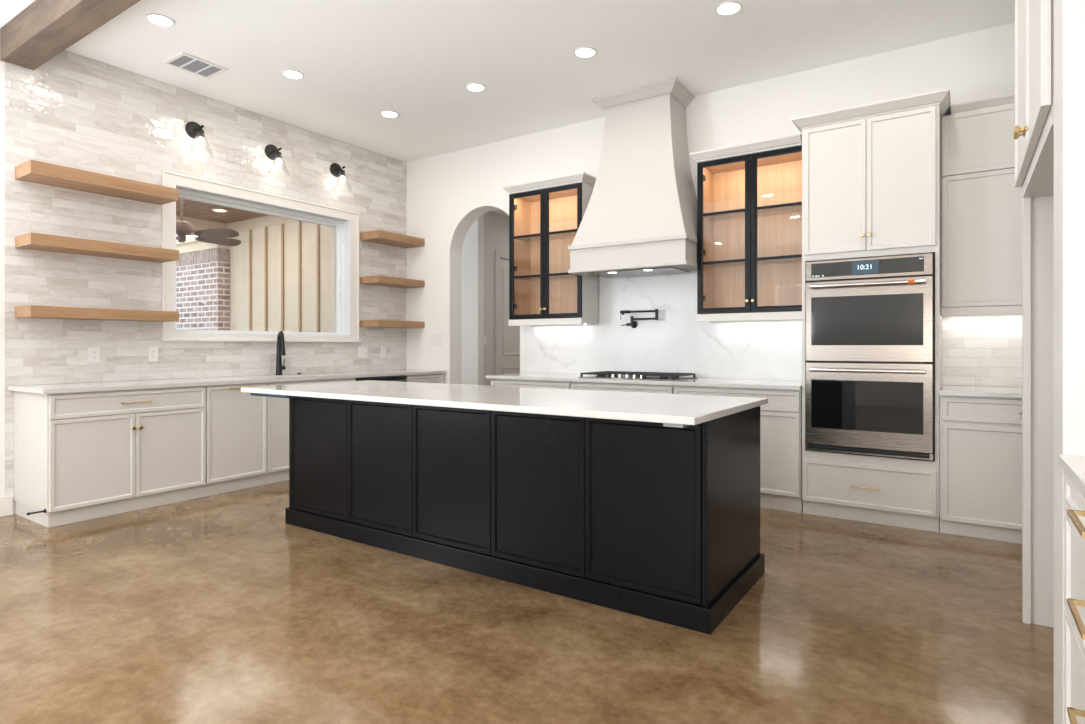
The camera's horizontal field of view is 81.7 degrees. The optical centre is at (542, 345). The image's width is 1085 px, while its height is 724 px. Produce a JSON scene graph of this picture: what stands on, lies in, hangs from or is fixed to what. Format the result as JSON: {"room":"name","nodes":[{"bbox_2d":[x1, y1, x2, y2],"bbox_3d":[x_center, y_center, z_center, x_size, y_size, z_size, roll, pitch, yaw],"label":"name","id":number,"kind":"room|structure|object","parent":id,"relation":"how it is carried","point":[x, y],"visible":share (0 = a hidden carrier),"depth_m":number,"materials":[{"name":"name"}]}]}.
{"room":"kitchen","nodes":[
{"label":"kitchen","id":0,"kind":"room"},
{"bbox_2d":[176,261,229,329],"bbox_3d":[-5.760,-0.005,10.252,2.600,2.510,0.510,0,0,34],"label":"brick wall","id":1,"kind":"structure","parent":0,"point":[203,289],"depth_m":9.54,"materials":[{"name":"brown brick"}]},
{"bbox_2d":[176,248,229,266],"bbox_3d":[-5.733,-1.360,10.231,2.531,0.200,0.515,0,0,34],"label":"trim","id":2,"kind":"structure","parent":1,"relation":"on","point":[223,255],"depth_m":9.51,"materials":[{"name":"brick"}]},
{"bbox_2d":[0,50,406,513],"bbox_3d":[-4.465,-0.515,3.610,0.200,3.430,10.210,0,0,34],"label":"wall","id":3,"kind":"structure","parent":0,"point":[73,110],"depth_m":5.09,"materials":[{"name":"white tile"}]},
{"bbox_2d":[0,495,12,516],"bbox_3d":[-4.127,1.130,3.919,0.014,0.140,1.300,0,0,34],"label":"baseboard","id":4,"kind":"structure","parent":3,"relation":"attached to","point":[6,502],"depth_m":4.42,"materials":[{"name":"white paint"}]},
{"bbox_2d":[88,347,99,362],"bbox_3d":[-3.487,0.070,4.878,0.007,0.125,0.078,0,0,34],"label":"wall outlet","id":5,"kind":"object","parent":3,"relation":"attached to","point":[93,352],"visible":1,"depth_m":4.88,"materials":[{"name":"white plastic"}]},
{"bbox_2d":[92,351,96,358],"bbox_3d":[-3.485,0.070,4.877,0.002,0.068,0.033,0,0,34],"label":"socket","id":6,"kind":"object","parent":5,"relation":"attached to","point":[94,353],"depth_m":4.88,"materials":[{"name":"white plastic"}]},
{"bbox_2d":[15,160,178,204],"bbox_3d":[-3.364,-1.234,4.795,0.304,0.092,0.980,0,0,34],"label":"floating shelf","id":7,"kind":"object","parent":3,"relation":"attached to","point":[34,171],"visible":1,"depth_m":4.67,"materials":[{"name":"brown wood"}]},
{"bbox_2d":[15,232,178,262],"bbox_3d":[-3.364,-0.741,4.795,0.304,0.081,0.980,0,0,34],"label":"floating shelf","id":8,"kind":"object","parent":3,"relation":"attached to","point":[33,241],"visible":1,"depth_m":4.64,"materials":[{"name":"brown wood"}]},
{"bbox_2d":[15,305,178,321],"bbox_3d":[-3.364,-0.241,4.795,0.304,0.078,0.980,0,0,34],"label":"floating shelf","id":9,"kind":"object","parent":3,"relation":"attached to","point":[30,311],"visible":1,"depth_m":4.62,"materials":[{"name":"brown wood"}]},
{"bbox_2d":[148,347,157,361],"bbox_3d":[-3.249,0.068,5.233,0.007,0.125,0.078,0,0,34],"label":"wall outlet","id":10,"kind":"object","parent":3,"relation":"attached to","point":[152,351],"visible":1,"depth_m":5.23,"materials":[{"name":"white plastic"}]},
{"bbox_2d":[185,121,203,144],"bbox_3d":[-2.975,-1.817,5.453,0.215,0.304,0.202,0,0,34],"label":"wall sconce","id":11,"kind":"object","parent":3,"relation":"attached to","point":[194,130],"visible":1,"depth_m":5.46,"materials":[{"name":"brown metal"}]},
{"bbox_2d":[197,130,203,137],"bbox_3d":[-2.970,-1.845,5.450,0.052,0.055,0.052,0,0,34],"label":"socket","id":12,"kind":"object","parent":11,"relation":"attached to","point":[200,133],"depth_m":5.43,"materials":[{"name":"brown metal"}]},
{"bbox_2d":[160,170,360,341],"bbox_3d":[-2.704,-0.762,6.192,0.238,1.442,2.090,0,0,34],"label":"window","id":13,"kind":"structure","parent":3,"relation":"in","point":[345,223],"depth_m":6.19,"materials":[{"name":"white paint"}]},
{"bbox_2d":[265,144,281,165],"bbox_3d":[-2.559,-1.817,6.072,0.215,0.304,0.202,0,0,34],"label":"wall sconce","id":14,"kind":"object","parent":3,"relation":"attached to","point":[272,152],"visible":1,"depth_m":6.08,"materials":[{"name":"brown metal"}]},
{"bbox_2d":[276,152,281,158],"bbox_3d":[-2.554,-1.845,6.069,0.052,0.055,0.052,0,0,34],"label":"socket","id":15,"kind":"object","parent":14,"relation":"attached to","point":[278,154],"depth_m":6.05,"materials":[{"name":"brown metal"}]},
{"bbox_2d":[330,163,344,181],"bbox_3d":[-2.140,-1.817,6.695,0.215,0.304,0.202,0,0,34],"label":"wall sconce","id":16,"kind":"object","parent":3,"relation":"attached to","point":[335,169],"visible":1,"depth_m":6.71,"materials":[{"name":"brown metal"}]},
{"bbox_2d":[340,170,344,175],"bbox_3d":[-2.135,-1.845,6.691,0.052,0.055,0.052,0,0,34],"label":"socket","id":17,"kind":"object","parent":16,"relation":"attached to","point":[342,172],"depth_m":6.67,"materials":[{"name":"brown metal"}]},
{"bbox_2d":[359,346,367,357],"bbox_3d":[-2.019,0.068,7.062,0.008,0.125,0.125,0,0,34],"label":"wall switch","id":18,"kind":"object","parent":3,"relation":"attached to","point":[363,350],"visible":1,"depth_m":7.06,"materials":[{"name":"white plastic"}]},
{"bbox_2d":[381,346,385,356],"bbox_3d":[-1.855,0.068,7.306,0.007,0.125,0.078,0,0,34],"label":"wall outlet","id":19,"kind":"object","parent":3,"relation":"attached to","point":[383,348],"visible":1,"depth_m":7.31,"materials":[{"name":"white plastic"}]},
{"bbox_2d":[360,230,424,247],"bbox_3d":[-1.723,-1.228,7.236,0.304,0.087,0.708,0,0,34],"label":"floating shelf","id":20,"kind":"object","parent":3,"relation":"attached to","point":[375,236],"visible":1,"depth_m":7.11,"materials":[{"name":"brown wood"}]},
{"bbox_2d":[360,275,424,288],"bbox_3d":[-1.723,-0.737,7.236,0.304,0.077,0.708,0,0,34],"label":"floating shelf","id":21,"kind":"object","parent":3,"relation":"attached to","point":[378,280],"visible":1,"depth_m":7.09,"materials":[{"name":"brown wood"}]},
{"bbox_2d":[360,320,424,327],"bbox_3d":[-1.723,-0.251,7.236,0.304,0.074,0.708,0,0,34],"label":"floating shelf","id":22,"kind":"object","parent":3,"relation":"attached to","point":[363,323],"visible":1,"depth_m":7.04,"materials":[{"name":"brown wood"}]},
{"bbox_2d":[176,198,267,223],"bbox_3d":[-5.173,-1.870,5.767,3.380,0.060,6.800,0,0,34],"label":"ceiling","id":23,"kind":"structure","parent":0,"point":[192,209],"depth_m":8.71,"materials":[{"name":"brown wood"}]},
{"bbox_2d":[176,198,240,245],"bbox_3d":[-4.153,-1.517,7.292,1.409,0.644,1.370,0,0,34],"label":"ceiling fan","id":24,"kind":"object","parent":23,"relation":"hanging from","point":[183,228],"visible":0.66,"depth_m":7.21,"materials":[{"name":"brown wood"}]},
{"bbox_2d":[211,208,227,211],"bbox_3d":[-4.363,-1.833,8.476,0.210,0.012,0.210,0,0,34],"label":"recessed light","id":25,"kind":"object","parent":23,"relation":"in","point":[212,209],"visible":1,"depth_m":8.46,"materials":[{"name":"white"}]},
{"bbox_2d":[230,221,333,332],"bbox_3d":[-3.283,-0.220,8.533,3.330,2.940,0.100,0,0,34],"label":"wall","id":26,"kind":"structure","parent":0,"point":[239,254],"depth_m":8.66,"materials":[{"name":"beige paint"}]},
{"bbox_2d":[176,215,226,235],"bbox_3d":[-6.700,-1.770,6.793,0.300,0.260,6.800,0,0,34],"label":"trim","id":27,"kind":"structure","parent":26,"relation":"attached to","point":[197,224],"depth_m":9.13,"materials":[{"name":"beige wood"}]},
{"bbox_2d":[176,237,229,253],"bbox_3d":[-5.750,-1.561,10.240,2.630,0.198,0.620,0,0,34],"label":"trim","id":28,"kind":"structure","parent":26,"relation":"attached to","point":[190,245],"depth_m":9.64,"materials":[{"name":"beige wood"}]},
{"bbox_2d":[227,215,297,231],"bbox_3d":[-3.309,-1.765,8.539,3.380,0.150,0.120,0,0,34],"label":"trim","id":29,"kind":"structure","parent":26,"relation":"attached to","point":[265,221],"depth_m":8.97,"materials":[{"name":"beige wood"}]},
{"bbox_2d":[249,221,319,331],"bbox_3d":[-3.269,-0.220,8.451,2.386,2.939,0.020,0,0,34],"label":"trim","id":30,"kind":"structure","parent":26,"relation":"attached to","point":[299,222],"depth_m":8.65,"materials":[{"name":"brown paint"}]},
{"bbox_2d":[462,214,483,384],"bbox_3d":[-1.909,-0.325,9.170,2.600,3.050,0.120,0,0,34],"label":"wall","id":31,"kind":"structure","parent":0,"point":[473,245],"depth_m":8.46,"materials":[{"name":"white paint"}]},
{"bbox_2d":[484,211,508,385],"bbox_3d":[0.101,-0.325,9.936,0.120,3.050,3.395,0,0,34],"label":"wall","id":32,"kind":"structure","parent":0,"point":[496,226],"depth_m":8.62,"materials":[{"name":"paint"}]},
{"bbox_2d":[495,250,519,374],"bbox_3d":[-0.427,-0.068,9.023,0.113,2.535,0.800,0,0,34],"label":"door","id":33,"kind":"structure","parent":32,"relation":"in","point":[507,338],"depth_m":8.88,"materials":[{"name":"paint"}]},
{"bbox_2d":[491,209,508,215],"bbox_3d":[-0.467,-1.900,9.791,4.540,0.100,4.510,0,0,34],"label":"ceiling","id":34,"kind":"structure","parent":0,"point":[499,211],"depth_m":8.69,"materials":[{"name":"paint"}]},
{"bbox_2d":[0,0,1014,161],"bbox_3d":[-1.745,-2.290,1.661,6.890,0.120,10.410,0,0,34],"label":"ceiling","id":35,"kind":"structure","parent":0,"point":[359,60],"depth_m":4.73,"materials":[{"name":"paint"}]},
{"bbox_2d":[0,0,140,69],"bbox_3d":[-1.065,-2.117,2.673,6.486,0.224,0.195,0,0,34],"label":"ceiling beam","id":36,"kind":"structure","parent":35,"relation":"attached to","point":[44,29],"depth_m":4.04,"materials":[{"name":"brown wood"}]},
{"bbox_2d":[145,13,174,26],"bbox_3d":[-2.613,-2.226,4.287,0.176,0.006,0.176,0,0,34],"label":"recessed light","id":37,"kind":"object","parent":35,"relation":"in","point":[154,18],"visible":1,"depth_m":4.28,"materials":[{"name":"white plastic"}]},
{"bbox_2d":[163,52,227,78],"bbox_3d":[-2.754,-2.224,4.981,0.300,0.010,0.355,0,0,34],"label":"ceiling vent","id":38,"kind":"object","parent":35,"relation":"in","point":[183,61],"visible":1,"depth_m":4.97,"materials":[{"name":"white plastic"}]},
{"bbox_2d":[282,70,304,79],"bbox_3d":[-2.046,-2.226,5.147,0.176,0.006,0.176,0,0,34],"label":"recessed light","id":39,"kind":"object","parent":35,"relation":"in","point":[292,74],"visible":1,"depth_m":5.14,"materials":[{"name":"white plastic"}]},
{"bbox_2d":[380,111,398,117],"bbox_3d":[-1.469,-2.226,6.024,0.176,0.006,0.176,0,0,34],"label":"recessed light","id":40,"kind":"object","parent":35,"relation":"in","point":[390,114],"visible":1,"depth_m":6.03,"materials":[{"name":"white plastic"}]},
{"bbox_2d":[465,83,485,91],"bbox_3d":[-0.576,-2.226,5.399,0.176,0.006,0.176,0,0,34],"label":"recessed light","id":41,"kind":"object","parent":35,"relation":"in","point":[475,87],"visible":1,"depth_m":5.40,"materials":[{"name":"white plastic"}]},
{"bbox_2d":[574,47,596,57],"bbox_3d":[0.325,-2.226,4.758,0.176,0.006,0.176,0,0,34],"label":"recessed light","id":42,"kind":"object","parent":35,"relation":"in","point":[582,52],"visible":1,"depth_m":4.75,"materials":[{"name":"white plastic"}]},
{"bbox_2d":[715,1,741,15],"bbox_3d":[1.228,-2.226,4.139,0.176,0.006,0.176,0,0,34],"label":"recessed light","id":43,"kind":"object","parent":35,"relation":"in","point":[727,8],"visible":1,"depth_m":4.14,"materials":[{"name":"white plastic"}]},
{"bbox_2d":[0,480,1053,723],"bbox_3d":[-1.452,1.250,4.230,9.270,0.100,15.000,0,0,34],"label":"floor","id":44,"kind":"structure","parent":0,"point":[212,609],"depth_m":2.61,"materials":[{"name":"concrete"}]},
{"bbox_2d":[14,386,205,527],"bbox_3d":[-3.201,0.757,4.710,0.667,0.886,1.034,0,0,34],"label":"base cabinet","id":45,"kind":"object","parent":44,"relation":"on","point":[79,456],"visible":0.99,"depth_m":4.42,"materials":[{"name":"white paint"}]},
{"bbox_2d":[27,509,45,515],"bbox_3d":[-3.307,1.088,4.096,0.027,0.027,0.100,0,0,34],"label":"door stop","id":46,"kind":"object","parent":45,"relation":"attached to","point":[44,510],"visible":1,"depth_m":4.10,"materials":[{"name":"black metal"}]},
{"bbox_2d":[8,369,445,393],"bbox_3d":[-2.449,0.298,5.846,0.651,0.030,3.827,0,0,34],"label":"countertop","id":47,"kind":"structure","parent":45,"relation":"on","point":[165,383],"depth_m":5.01,"materials":[{"name":"white stone"}]},
{"bbox_2d":[275,331,285,374],"bbox_3d":[-2.501,0.068,6.043,0.097,0.430,0.237,0,0,-37],"label":"kitchen faucet","id":48,"kind":"object","parent":47,"relation":"on","point":[280,351],"visible":1,"depth_m":6.08,"materials":[{"name":"black metal"}]},
{"bbox_2d":[262,375,326,377],"bbox_3d":[-2.344,0.417,5.968,0.400,0.245,0.750,0,0,34],"label":"sink","id":49,"kind":"object","parent":47,"relation":"in","point":[304,375],"visible":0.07,"depth_m":6.17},
{"bbox_2d":[204,382,266,496],"bbox_3d":[-2.765,0.757,5.357,0.668,0.886,0.525,0,0,34],"label":"base cabinet","id":50,"kind":"object","parent":44,"relation":"on","point":[236,420],"visible":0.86,"depth_m":5.17,"materials":[{"name":"white paint"}]},
{"bbox_2d":[265,378,355,484],"bbox_3d":[-2.355,0.757,5.970,0.667,0.886,0.948,0,0,34],"label":"base cabinet","id":51,"kind":"object","parent":44,"relation":"on","point":[277,408],"visible":0.04,"depth_m":5.51,"materials":[{"name":"white paint"}]},
{"bbox_2d":[355,375,406,381],"bbox_3d":[-1.895,0.709,6.639,0.680,0.786,0.665,0,0,34],"label":"dishwasher","id":52,"kind":"object","parent":44,"relation":"on","point":[401,378],"visible":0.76,"depth_m":6.50,"materials":[{"name":"silver metal"}]},
{"bbox_2d":[405,373,443,383],"bbox_3d":[-1.546,0.757,7.178,0.660,0.886,0.607,0,0,34],"label":"base cabinet","id":53,"kind":"object","parent":44,"relation":"on","point":[439,377],"visible":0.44,"depth_m":7.02,"materials":[{"name":"white paint"}]},
{"bbox_2d":[285,396,764,634],"bbox_3d":[-0.284,0.757,3.776,2.938,0.886,0.852,0,0,34],"label":"kitchen island","id":54,"kind":"object","parent":44,"relation":"on","point":[650,520],"visible":0.87,"depth_m":3.11,"materials":[{"name":"black paint"}]},
{"bbox_2d":[241,380,767,424],"bbox_3d":[-0.413,0.297,3.823,3.188,0.031,1.115,0,0,34],"label":"island countertop","id":55,"kind":"structure","parent":54,"relation":"on","point":[685,409],"depth_m":3.37,"materials":[{"name":"white stone"}]},
{"bbox_2d":[250,393,294,397],"bbox_3d":[-1.773,0.323,4.111,0.410,0.018,0.055,0,0,34],"label":"plate","id":56,"kind":"object","parent":55,"relation":"attached to","point":[251,394],"visible":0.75,"depth_m":4.07,"materials":[{"name":"metal"}]},
{"bbox_2d":[663,423,688,427],"bbox_3d":[0.547,0.321,2.566,0.085,0.014,0.070,0,0,34],"label":"plate","id":57,"kind":"object","parent":55,"relation":"attached to","point":[664,424],"visible":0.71,"depth_m":2.54,"materials":[{"name":"silver metal"}]},
{"bbox_2d":[491,379,571,388],"bbox_3d":[0.044,0.757,6.056,0.904,0.886,0.695,0,0,34],"label":"base cabinet","id":58,"kind":"object","parent":44,"relation":"on","point":[494,382],"visible":0.02,"depth_m":5.78,"materials":[{"name":"white paint"}]},
{"bbox_2d":[486,373,801,389],"bbox_3d":[0.825,0.298,5.520,2.860,0.030,0.672,0,0,34],"label":"countertop","id":59,"kind":"structure","parent":58,"relation":"on","point":[705,382],"depth_m":5.14,"materials":[{"name":"white stone"}]},
{"bbox_2d":[578,371,696,380],"bbox_3d":[0.836,0.259,5.523,0.915,0.046,0.500,0,0,34],"label":"gas cooktop","id":60,"kind":"object","parent":59,"relation":"in","point":[661,376],"visible":1,"depth_m":5.42,"materials":[{"name":"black metal"}]},
{"bbox_2d":[571,382,673,393],"bbox_3d":[0.818,0.757,5.535,0.957,0.886,0.695,0,0,34],"label":"base cabinet","id":61,"kind":"object","parent":44,"relation":"on","point":[645,388],"visible":0.02,"depth_m":5.26,"materials":[{"name":"white paint"}]},
{"bbox_2d":[674,385,802,512],"bbox_3d":[1.616,0.757,4.999,0.959,0.886,0.695,0,0,34],"label":"base cabinet","id":62,"kind":"object","parent":44,"relation":"on","point":[781,418],"visible":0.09,"depth_m":4.57,"materials":[{"name":"white paint"}]},
{"bbox_2d":[791,88,950,531],"bbox_3d":[2.361,-0.211,4.493,0.946,2.822,0.703,0,0,34],"label":"oven tower","id":63,"kind":"object","parent":44,"relation":"on","point":[871,172],"visible":0.95,"depth_m":4.22,"materials":[{"name":"white paint"}]},
{"bbox_2d":[806,253,932,459],"bbox_3d":[2.324,0.068,4.438,0.767,1.328,0.640,0,0,34],"label":"double oven","id":64,"kind":"object","parent":63,"relation":"in","point":[869,321],"visible":1,"depth_m":4.20,"materials":[{"name":"silver metal"}]},
{"bbox_2d":[940,395,1021,543],"bbox_3d":[3.125,0.757,3.989,0.996,0.886,0.688,0,0,34],"label":"base cabinet","id":65,"kind":"object","parent":44,"relation":"on","point":[981,437],"visible":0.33,"depth_m":3.89,"materials":[{"name":"white paint"}]},
{"bbox_2d":[939,385,1021,397],"bbox_3d":[3.121,0.298,3.982,0.997,0.030,0.683,0,0,34],"label":"countertop","id":66,"kind":"structure","parent":65,"relation":"on","point":[948,390],"depth_m":3.95,"materials":[{"name":"white stone"}]},
{"bbox_2d":[1022,195,1053,627],"bbox_3d":[2.366,0.279,2.553,0.655,1.842,0.046,0,0,34],"label":"end panel","id":67,"kind":"object","parent":44,"relation":"on","point":[1037,212],"visible":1,"depth_m":2.70,"materials":[{"name":"white paint"}]},
{"bbox_2d":[1065,474,1084,723],"bbox_3d":[1.236,0.757,0.896,0.682,0.886,1.367,0,0,34],"label":"base cabinet","id":68,"kind":"object","parent":44,"relation":"on","point":[1074,500],"visible":0.98,"depth_m":1.49,"materials":[{"name":"white paint"}]},
{"bbox_2d":[1058,454,1084,497],"bbox_3d":[1.236,0.298,0.878,0.662,0.030,1.398,0,0,34],"label":"countertop","id":69,"kind":"structure","parent":68,"relation":"on","point":[1073,466],"depth_m":1.47,"materials":[{"name":"white stone"}]},
{"bbox_2d":[407,22,1014,447],"bbox_3d":[1.100,-0.515,5.894,6.490,3.430,0.210,0,0,34],"label":"wall","id":70,"kind":"structure","parent":0,"point":[447,193],"depth_m":6.18,"materials":[{"name":"white paint"}]},
{"bbox_2d":[431,333,442,343],"bbox_3d":[-1.237,-0.082,7.333,0.185,0.128,0.008,0,0,34],"label":"wall switch","id":71,"kind":"object","parent":70,"relation":"attached to","point":[435,338],"visible":1,"depth_m":7.32,"materials":[{"name":"white plastic"}]},
{"bbox_2d":[502,172,598,325],"bbox_3d":[0.099,-0.901,6.197,0.944,1.398,0.400,0,0,34],"label":"upper cabinet","id":72,"kind":"object","parent":70,"relation":"attached to","point":[546,215],"visible":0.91,"depth_m":6.28,"materials":[{"name":"white paint"}]},
{"bbox_2d":[516,232,576,242],"bbox_3d":[0.122,-1.085,6.231,0.790,0.008,0.294,0,0,34],"label":"glass shelf","id":73,"kind":"object","parent":72,"relation":"attached to","point":[562,237],"depth_m":6.35,"materials":[{"name":"white"}]},
{"bbox_2d":[518,274,576,280],"bbox_3d":[0.122,-0.685,6.231,0.790,0.008,0.294,0,0,34],"label":"glass shelf","id":74,"kind":"object","parent":72,"relation":"attached to","point":[573,277],"depth_m":6.33,"materials":[{"name":"white"}]},
{"bbox_2d":[568,78,696,277],"bbox_3d":[0.858,-1.434,5.556,1.108,1.587,0.616,0,0,34],"label":"range hood","id":75,"kind":"object","parent":70,"relation":"attached to","point":[640,216],"visible":1,"depth_m":5.41,"materials":[{"name":"paint"}]},
{"bbox_2d":[524,270,801,380],"bbox_3d":[1.007,-0.224,5.816,2.887,1.012,0.021,0,0,34],"label":"backsplash","id":76,"kind":"structure","parent":70,"relation":"attached to","point":[675,342],"depth_m":5.74,"materials":[{"name":"white stone"}]},
{"bbox_2d":[620,309,657,327],"bbox_3d":[0.901,-0.252,5.802,0.376,0.167,0.120,0,0,34],"label":"pot filler","id":77,"kind":"object","parent":76,"relation":"attached to","point":[633,324],"visible":1,"depth_m":5.80,"materials":[{"name":"black metal"}]},
{"bbox_2d":[689,134,801,321],"bbox_3d":[1.713,-0.901,5.112,0.928,1.398,0.400,0,0,34],"label":"upper cabinet","id":78,"kind":"object","parent":70,"relation":"attached to","point":[749,195],"visible":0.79,"depth_m":5.19,"materials":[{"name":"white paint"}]},
{"bbox_2d":[703,205,801,221],"bbox_3d":[1.758,-1.085,5.131,0.826,0.008,0.294,0,0,34],"label":"glass shelf","id":79,"kind":"object","parent":78,"relation":"attached to","point":[790,211],"depth_m":5.19,"materials":[{"name":"white"}]},
{"bbox_2d":[705,257,801,267],"bbox_3d":[1.758,-0.685,5.131,0.826,0.008,0.294,0,0,34],"label":"glass shelf","id":80,"kind":"object","parent":78,"relation":"attached to","point":[789,261],"depth_m":5.19,"materials":[{"name":"white"}]},
{"bbox_2d":[941,93,1021,315],"bbox_3d":[3.202,-0.905,4.102,0.996,1.402,0.415,0,0,34],"label":"upper cabinet","id":81,"kind":"object","parent":70,"relation":"attached to","point":[981,203],"visible":0.64,"depth_m":4.12,"materials":[{"name":"white paint"}]},
{"bbox_2d":[942,314,1021,386],"bbox_3d":[3.315,0.026,4.271,0.998,0.512,0.010,0,0,34],"label":"tile backsplash","id":82,"kind":"structure","parent":70,"relation":"attached to","point":[978,350],"depth_m":4.41,"materials":[{"name":"white tile"}]},
{"bbox_2d":[1054,0,1084,723],"bbox_3d":[1.687,-0.514,1.540,0.653,3.428,0.202,0,0,34],"label":"wall","id":83,"kind":"structure","parent":0,"point":[1069,15],"depth_m":1.63,"materials":[{"name":"white paint"}]},
{"bbox_3d":[1.087,-0.515,-0.122,0.200,3.430,10.210,0,0,34],"label":"wall","id":84,"kind":"structure","parent":0,"visible":0},
{"bbox_2d":[1013,0,1053,198],"bbox_3d":[2.036,-1.137,2.116,0.715,0.987,1.140,0,0,34],"label":"upper cabinet","id":85,"kind":"object","parent":84,"relation":"attached to","point":[1033,134],"visible":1,"depth_m":2.22,"materials":[{"name":"white paint"}]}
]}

